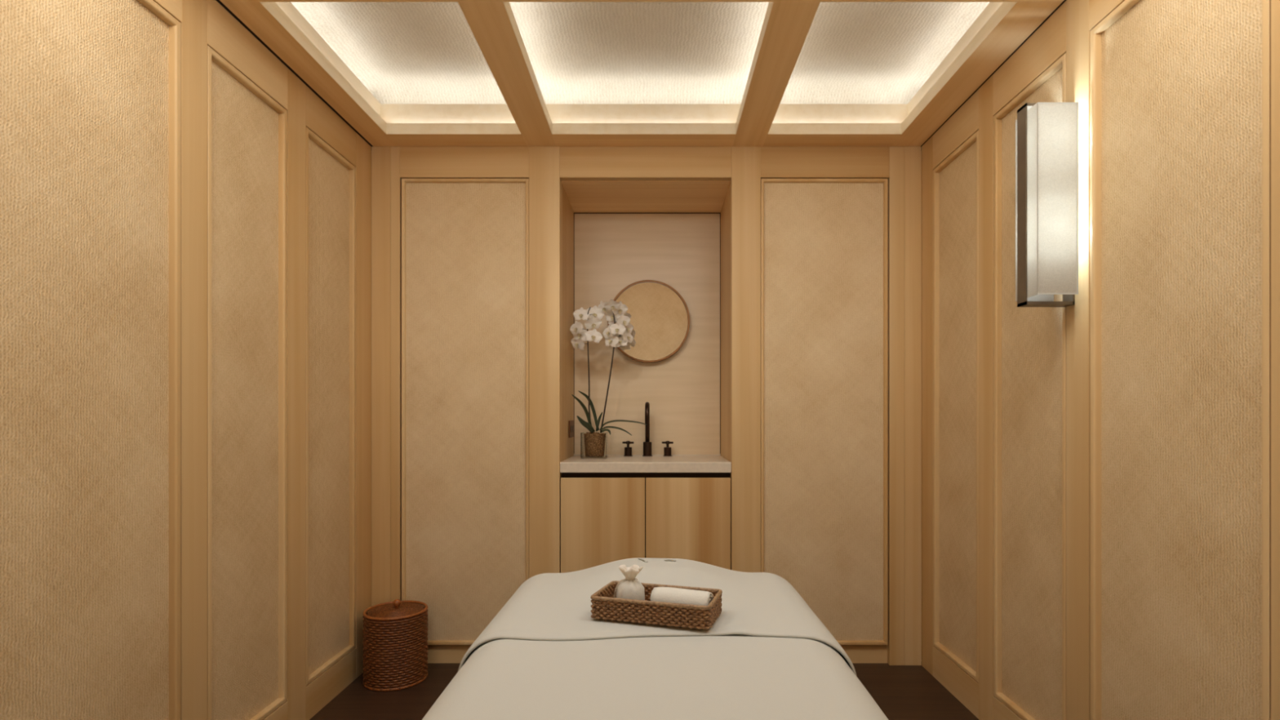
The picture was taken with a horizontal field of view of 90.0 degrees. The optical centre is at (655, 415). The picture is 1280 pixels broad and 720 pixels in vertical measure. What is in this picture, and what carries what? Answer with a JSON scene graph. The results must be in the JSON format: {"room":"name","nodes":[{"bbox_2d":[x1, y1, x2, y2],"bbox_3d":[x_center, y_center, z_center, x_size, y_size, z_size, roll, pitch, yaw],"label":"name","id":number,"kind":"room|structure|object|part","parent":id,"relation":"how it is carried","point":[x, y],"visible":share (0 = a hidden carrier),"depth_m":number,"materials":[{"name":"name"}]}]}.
{"room":"spa massage room","nodes":[
{"label":"spa massage room","id":0,"kind":"room"},
{"bbox_2d":[0,0,371,719],"bbox_3d":[-1.335,-0.216,0.925,0.090,2.700,4.050,0,0,0],"label":"wall","id":1,"kind":"structure","parent":0,"point":[185,223],"depth_m":1.72,"materials":[{"name":"brown wood"}]},
{"bbox_3d":[-1.315,-0.033,1.471,0.010,2.064,0.534,0,0,0],"label":"woven panel","id":2,"kind":"part","parent":1,"relation":"part of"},
{"bbox_3d":[-1.305,-0.033,1.471,0.030,2.065,0.535,0,0,0],"label":"moulding","id":3,"kind":"part","parent":1,"relation":"part of","materials":[{"name":"brown wood"}]},
{"bbox_3d":[-1.305,-1.143,1.471,0.030,0.148,0.542,0,0,0],"label":"rail","id":4,"kind":"part","parent":1,"relation":"part of","materials":[{"name":"brown wood"}]},
{"bbox_3d":[-1.315,-0.033,2.042,0.010,2.064,0.394,0,0,0],"label":"woven panel","id":5,"kind":"part","parent":1,"relation":"part of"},
{"bbox_3d":[-1.305,-0.033,2.042,0.030,2.065,0.395,0,0,0],"label":"moulding","id":6,"kind":"part","parent":1,"relation":"part of","materials":[{"name":"brown wood"}]},
{"bbox_3d":[-1.305,-1.143,2.042,0.030,0.148,0.402,0,0,0],"label":"rail","id":7,"kind":"part","parent":1,"relation":"part of","materials":[{"name":"brown wood"}]},
{"bbox_3d":[-1.305,1.069,2.042,0.030,0.131,0.402,0,0,0],"label":"rail","id":8,"kind":"part","parent":1,"relation":"part of","materials":[{"name":"brown wood"}]},
{"bbox_3d":[-1.315,-0.033,2.558,0.010,2.064,0.387,0,0,0],"label":"woven panel","id":9,"kind":"part","parent":1,"relation":"part of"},
{"bbox_3d":[-1.305,1.069,2.558,0.030,0.131,0.395,0,0,0],"label":"rail","id":10,"kind":"part","parent":1,"relation":"part of","materials":[{"name":"brown wood"}]},
{"bbox_3d":[-1.305,-1.143,2.558,0.030,0.148,0.395,0,0,0],"label":"rail","id":11,"kind":"part","parent":1,"relation":"part of","materials":[{"name":"brown wood"}]},
{"bbox_3d":[-1.305,-0.033,2.558,0.030,2.065,0.388,0,0,0],"label":"moulding","id":12,"kind":"part","parent":1,"relation":"part of","materials":[{"name":"brown wood"}]},
{"bbox_2d":[216,0,1066,146],"bbox_3d":[-0.043,-1.388,0.890,2.673,0.343,4.180,0,0,0],"label":"ceiling","id":13,"kind":"structure","parent":0,"point":[398,73],"depth_m":2.56,"materials":[{"name":"white paint"}]},
{"bbox_3d":[-0.043,-1.429,0.917,2.543,0.100,4.035,0,0,0],"label":"woven ceiling panel","id":14,"kind":"part","parent":13,"relation":"part of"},
{"bbox_2d":[309,662,978,719],"bbox_3d":[-0.043,1.159,0.880,2.693,0.050,4.160,0,0,0],"label":"floor","id":15,"kind":"structure","parent":0,"point":[902,692],"depth_m":2.57,"materials":[{"name":"brown wood"}]},
{"bbox_2d":[362,599,427,691],"bbox_3d":[-1.118,0.962,2.752,0.260,0.343,0.260,0,0,43],"label":"lidded basket","id":16,"kind":"object","parent":15,"relation":"on","point":[395,635],"visible":1,"depth_m":2.65,"materials":[{"name":"red wicker"}]},
{"bbox_3d":[-1.118,0.838,2.752,0.228,0.018,0.228,0,0,0],"label":"lid","id":17,"kind":"part","parent":16,"relation":"part of","materials":[{"name":"red wicker"}]},
{"bbox_3d":[-1.114,0.814,2.752,0.033,0.045,0.033,0,0,0],"label":"knob","id":18,"kind":"part","parent":16,"relation":"part of","materials":[{"name":"brown wood"}]},
{"bbox_2d":[560,472,730,573],"bbox_3d":[-0.047,0.700,3.148,0.775,0.868,0.493,0,0,0],"label":"vanity cabinet","id":19,"kind":"object","parent":15,"relation":"on","point":[606,517],"visible":0.51,"depth_m":2.90,"materials":[{"name":"brown wood"}]},
{"bbox_3d":[-0.241,0.668,2.912,0.382,0.767,0.020,0,0,0],"label":"door","id":20,"kind":"part","parent":19,"relation":"part of","materials":[{"name":"brown wood"}]},
{"bbox_2d":[560,454,731,472],"bbox_3d":[-0.047,0.235,3.148,0.777,0.052,0.498,0,0,0],"label":"countertop","id":21,"kind":"structure","parent":19,"relation":"on","point":[613,463],"depth_m":2.90,"materials":[{"name":"stone"}]},
{"bbox_2d":[569,298,647,458],"bbox_3d":[-0.233,-0.173,3.172,0.379,0.772,0.196,0,0,0],"label":"potted orchid","id":22,"kind":"object","parent":21,"relation":"on","point":[614,311],"visible":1,"depth_m":3.14,"materials":[{"name":"white plant"}]},
{"bbox_3d":[-0.385,-0.427,3.113,0.088,0.066,0.012,-14,-9,37],"label":"flower","id":23,"kind":"part","parent":22,"relation":"part of","materials":[{"name":"white plant"}]},
{"bbox_3d":[-0.383,-0.357,3.146,0.094,0.071,0.013,13,20,37],"label":"flower","id":24,"kind":"part","parent":22,"relation":"part of","materials":[{"name":"white plant"}]},
{"bbox_3d":[-0.368,-0.400,3.138,0.090,0.068,0.012,10,-2,19],"label":"flower","id":25,"kind":"part","parent":22,"relation":"part of","materials":[{"name":"white plant"}]},
{"bbox_3d":[-0.363,-0.495,3.126,0.083,0.063,0.011,1,0,6],"label":"flower","id":26,"kind":"part","parent":22,"relation":"part of","materials":[{"name":"white plant"}]},
{"bbox_3d":[-0.327,-0.218,3.137,0.024,0.611,0.096,0,0,0],"label":"flower stem","id":27,"kind":"part","parent":22,"relation":"part of","materials":[{"name":"green plant"}]},
{"bbox_3d":[-0.309,-0.454,3.136,0.093,0.070,0.012,-10,33,-25],"label":"flower","id":28,"kind":"part","parent":22,"relation":"part of","materials":[{"name":"white plant"}]},
{"bbox_3d":[-0.302,-0.389,3.115,0.086,0.065,0.012,11,-1,-6],"label":"flower","id":29,"kind":"part","parent":22,"relation":"part of","materials":[{"name":"white plant"}]},
{"bbox_3d":[-0.304,0.148,3.185,0.113,0.116,0.114,0,0,0],"label":"bark pot","id":30,"kind":"part","parent":22,"relation":"part of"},
{"bbox_3d":[-0.302,-0.503,3.147,0.094,0.071,0.013,7,7,-16],"label":"flower","id":31,"kind":"part","parent":22,"relation":"part of","materials":[{"name":"white plant"}]},
{"bbox_3d":[-0.255,-0.530,3.134,0.083,0.063,0.011,-20,16,36],"label":"flower","id":32,"kind":"part","parent":22,"relation":"part of","materials":[{"name":"white plant"}]},
{"bbox_3d":[-0.232,-0.222,3.157,0.064,0.621,0.101,0,0,-21],"label":"flower stem","id":33,"kind":"part","parent":22,"relation":"part of","materials":[{"name":"green plant"}]},
{"bbox_3d":[-0.230,-0.412,3.147,0.012,0.067,0.089,8,-20,-44],"label":"flower","id":34,"kind":"part","parent":22,"relation":"part of","materials":[{"name":"white plant"}]},
{"bbox_3d":[-0.214,-0.369,3.147,0.090,0.068,0.012,12,-15,37],"label":"flower","id":35,"kind":"part","parent":22,"relation":"part of","materials":[{"name":"white plant"}]},
{"bbox_3d":[-0.211,-0.535,3.096,0.082,0.011,0.062,-8,-45,6],"label":"flower","id":36,"kind":"part","parent":22,"relation":"part of","materials":[{"name":"white plant"}]},
{"bbox_3d":[-0.200,-0.461,3.165,0.084,0.063,0.011,-4,21,31],"label":"flower","id":37,"kind":"part","parent":22,"relation":"part of","materials":[{"name":"white plant"}]},
{"bbox_3d":[-0.208,-0.494,3.163,0.091,0.069,0.012,16,9,12],"label":"flower","id":38,"kind":"part","parent":22,"relation":"part of","materials":[{"name":"white plant"}]},
{"bbox_3d":[-0.186,-0.423,3.113,0.081,0.062,0.011,4,0,6],"label":"flower","id":39,"kind":"part","parent":22,"relation":"part of","materials":[{"name":"white plant"}]},
{"bbox_3d":[-0.179,-0.526,3.145,0.091,0.069,0.012,-2,24,-31],"label":"flower","id":40,"kind":"part","parent":22,"relation":"part of","materials":[{"name":"white plant"}]},
{"bbox_3d":[-0.179,-0.365,3.155,0.085,0.064,0.012,-11,-27,-6],"label":"flower","id":41,"kind":"part","parent":22,"relation":"part of","materials":[{"name":"white plant"}]},
{"bbox_3d":[-0.160,-0.464,3.123,0.082,0.062,0.011,-12,13,-37],"label":"flower","id":42,"kind":"part","parent":22,"relation":"part of","materials":[{"name":"white plant"}]},
{"bbox_3d":[-0.142,-0.389,3.157,0.011,0.063,0.083,-21,-23,35],"label":"flower","id":43,"kind":"part","parent":22,"relation":"part of","materials":[{"name":"white plant"}]},
{"bbox_3d":[-0.145,-0.434,3.162,0.012,0.068,0.090,0,1,40],"label":"flower","id":44,"kind":"part","parent":22,"relation":"part of","materials":[{"name":"white plant"}]},
{"bbox_2d":[622,440,634,456],"bbox_3d":[-0.145,0.173,3.335,0.049,0.079,0.049,0,0,-33],"label":"tap","id":45,"kind":"object","parent":21,"relation":"on","point":[628,451],"visible":1,"depth_m":3.32,"materials":[{"name":"brown metal"}]},
{"bbox_3d":[-0.145,0.151,3.335,0.049,0.034,0.049,0,0,-33],"label":"cross handle","id":46,"kind":"part","parent":45,"relation":"part of","materials":[{"name":"brown metal"}]},
{"bbox_2d":[642,401,652,456],"bbox_3d":[-0.045,0.072,3.287,0.052,0.282,0.148,0,0,0],"label":"faucet","id":47,"kind":"object","parent":21,"relation":"on","point":[646,444],"visible":0.98,"depth_m":3.31,"materials":[{"name":"brown metal"}]},
{"bbox_3d":[-0.045,0.175,3.335,0.052,0.075,0.052,0,0,0],"label":"spout","id":48,"kind":"part","parent":47,"relation":"part of","materials":[{"name":"brown metal"}]},
{"bbox_3d":[-0.045,0.037,3.280,0.023,0.212,0.133,0,0,0],"label":"spout","id":49,"kind":"part","parent":47,"relation":"part of","materials":[{"name":"brown metal"}]},
{"bbox_2d":[662,440,673,456],"bbox_3d":[0.061,0.173,3.335,0.049,0.079,0.049,0,0,-33],"label":"tap","id":50,"kind":"object","parent":21,"relation":"on","point":[667,451],"visible":1,"depth_m":3.32,"materials":[{"name":"brown metal"}]},
{"bbox_3d":[0.061,0.151,3.335,0.049,0.034,0.049,0,0,-33],"label":"cross handle","id":51,"kind":"part","parent":50,"relation":"part of","materials":[{"name":"brown metal"}]},
{"bbox_3d":[0.146,0.668,2.912,0.384,0.767,0.020,0,0,0],"label":"door","id":52,"kind":"part","parent":19,"relation":"part of","materials":[{"name":"brown wood"}]},
{"bbox_3d":[0.000,0.812,1.020,0.720,0.644,1.700,0,0,0],"label":"massage table","id":53,"kind":"object","parent":15,"relation":"on","visible":0},
{"bbox_2d":[422,634,888,719],"bbox_3d":[0.000,0.673,1.020,0.854,0.511,1.831,0,0,0],"label":"sheet","id":54,"kind":"object","parent":53,"relation":"on","point":[731,677],"visible":0.54,"depth_m":1.10,"materials":[{"name":"fabric"}]},
{"bbox_2d":[457,557,856,675],"bbox_3d":[0.001,0.686,1.625,0.868,0.565,0.646,0,0,0],"label":"blanket","id":55,"kind":"object","parent":54,"relation":"on","point":[546,606],"visible":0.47,"depth_m":1.50,"materials":[{"name":"fabric"}]},
{"bbox_2d":[591,580,722,629],"bbox_3d":[0.003,0.422,1.434,0.272,0.049,0.144,0,0,17],"label":"rattan tray","id":56,"kind":"object","parent":55,"relation":"on","point":[604,606],"visible":0.76,"depth_m":1.38,"materials":[{"name":"brown wicker"}]},
{"bbox_2d":[613,564,644,599],"bbox_3d":[-0.059,0.392,1.449,0.071,0.101,0.053,0,0,17],"label":"pouch","id":57,"kind":"object","parent":56,"relation":"in","point":[628,588],"visible":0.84,"depth_m":1.43,"materials":[{"name":"fabric"}]},
{"bbox_2d":[650,586,713,605],"bbox_3d":[0.057,0.411,1.409,0.133,0.057,0.058,0,0,20],"label":"rolled towel","id":58,"kind":"object","parent":56,"relation":"in","point":[664,594],"visible":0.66,"depth_m":1.39,"materials":[{"name":"fabric"}]},
{"bbox_2d":[371,146,921,665],"bbox_3d":[-0.043,-0.042,2.940,2.673,2.351,0.080,0,0,0],"label":"wall","id":59,"kind":"structure","parent":0,"point":[544,167],"depth_m":2.90,"materials":[{"name":"brown wood"}]},
{"bbox_3d":[-0.869,-1.147,2.923,0.585,0.139,0.045,0,0,0],"label":"rail","id":60,"kind":"part","parent":59,"relation":"part of","materials":[{"name":"brown wood"}]},
{"bbox_2d":[401,178,528,644],"bbox_3d":[-0.867,-0.014,2.924,0.579,2.120,0.043,0,0,0],"label":"wall panel","id":61,"kind":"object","parent":59,"relation":"in","point":[465,242],"depth_m":2.92,"materials":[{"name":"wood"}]},
{"bbox_2d":[560,181,730,477],"bbox_3d":[-0.047,0.014,3.192,0.839,2.240,0.495,0,0,0],"label":"wall niche","id":62,"kind":"object","parent":59,"relation":"in","point":[615,235],"visible":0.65,"depth_m":3.40,"materials":[{"name":"paint"}]},
{"bbox_2d":[568,420,573,437],"bbox_3d":[-0.431,0.070,3.263,0.010,0.086,0.145,0,0,0],"label":"wall socket plate","id":63,"kind":"object","parent":62,"relation":"attached to","point":[571,423],"visible":1,"depth_m":3.23,"materials":[{"name":"brown metal"}]},
{"bbox_2d":[607,280,689,363],"bbox_3d":[-0.038,-0.494,3.378,0.433,0.433,0.042,0,0,0],"label":"round mirror","id":64,"kind":"object","parent":62,"relation":"attached to","point":[659,315],"visible":0.84,"depth_m":3.38,"materials":[{"name":"brown metal"}]},
{"bbox_3d":[-0.047,-1.147,2.923,0.779,0.139,0.045,0,0,0],"label":"rail","id":65,"kind":"part","parent":59,"relation":"part of","materials":[{"name":"brown wood"}]},
{"bbox_2d":[760,178,888,644],"bbox_3d":[0.765,-0.014,2.924,0.578,2.120,0.043,0,0,0],"label":"wall panel","id":66,"kind":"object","parent":59,"relation":"in","point":[824,242],"depth_m":2.92,"materials":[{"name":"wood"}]},
{"bbox_3d":[0.766,-1.147,2.923,0.583,0.139,0.045,0,0,0],"label":"rail","id":67,"kind":"part","parent":59,"relation":"part of","materials":[{"name":"brown wood"}]},
{"bbox_2d":[921,0,1279,719],"bbox_3d":[1.248,-0.216,0.925,0.090,2.700,4.050,0,0,0],"label":"wall","id":68,"kind":"structure","parent":0,"point":[1100,473],"depth_m":1.69,"materials":[{"name":"brown wood"}]},
{"bbox_3d":[1.218,1.069,2.587,0.030,0.131,0.397,0,0,0],"label":"rail","id":69,"kind":"part","parent":68,"relation":"part of","materials":[{"name":"brown wood"}]},
{"bbox_3d":[1.218,-1.143,2.587,0.030,0.148,0.397,0,0,0],"label":"rail","id":70,"kind":"part","parent":68,"relation":"part of","materials":[{"name":"brown wood"}]},
{"bbox_3d":[1.218,-0.033,2.587,0.030,2.065,0.390,0,0,0],"label":"moulding","id":71,"kind":"part","parent":68,"relation":"part of","materials":[{"name":"brown wood"}]},
{"bbox_3d":[1.228,-0.033,2.587,0.010,2.064,0.389,0,0,0],"label":"woven panel","id":72,"kind":"part","parent":68,"relation":"part of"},
{"bbox_3d":[1.218,1.069,2.082,0.030,0.131,0.408,0,0,0],"label":"rail","id":73,"kind":"part","parent":68,"relation":"part of","materials":[{"name":"brown wood"}]},
{"bbox_3d":[1.218,-1.143,2.082,0.030,0.148,0.408,0,0,0],"label":"rail","id":74,"kind":"part","parent":68,"relation":"part of","materials":[{"name":"brown wood"}]},
{"bbox_3d":[1.218,-0.033,2.082,0.030,2.065,0.401,0,0,0],"label":"moulding","id":75,"kind":"part","parent":68,"relation":"part of","materials":[{"name":"brown wood"}]},
{"bbox_3d":[1.228,-0.033,2.082,0.010,2.064,0.400,0,0,0],"label":"woven panel","id":76,"kind":"part","parent":68,"relation":"part of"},
{"bbox_2d":[1015,102,1078,306],"bbox_3d":[1.133,-0.608,1.845,0.140,0.579,0.111,0,0,0],"label":"wall sconce","id":77,"kind":"object","parent":68,"relation":"attached to","point":[1046,133],"visible":1,"depth_m":1.79,"materials":[{"name":"fabric"}]},
{"bbox_3d":[1.124,-0.607,1.791,0.115,0.537,0.004,0,0,0],"label":"shade trim","id":78,"kind":"part","parent":77,"relation":"part of","materials":[{"name":"fabric"}]},
{"bbox_3d":[1.200,-0.608,1.861,0.006,0.579,0.046,0,0,0],"label":"wall plate","id":79,"kind":"part","parent":77,"relation":"part of","materials":[{"name":"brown metal"}]},
{"bbox_3d":[1.218,-1.143,1.516,0.030,0.148,0.526,0,0,0],"label":"rail","id":80,"kind":"part","parent":68,"relation":"part of","materials":[{"name":"brown wood"}]},
{"bbox_3d":[1.218,-0.033,1.516,0.030,2.065,0.519,0,0,0],"label":"moulding","id":81,"kind":"part","parent":68,"relation":"part of","materials":[{"name":"brown wood"}]},
{"bbox_3d":[1.228,-0.033,1.516,0.010,2.064,0.518,0,0,0],"label":"woven panel","id":82,"kind":"part","parent":68,"relation":"part of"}
]}

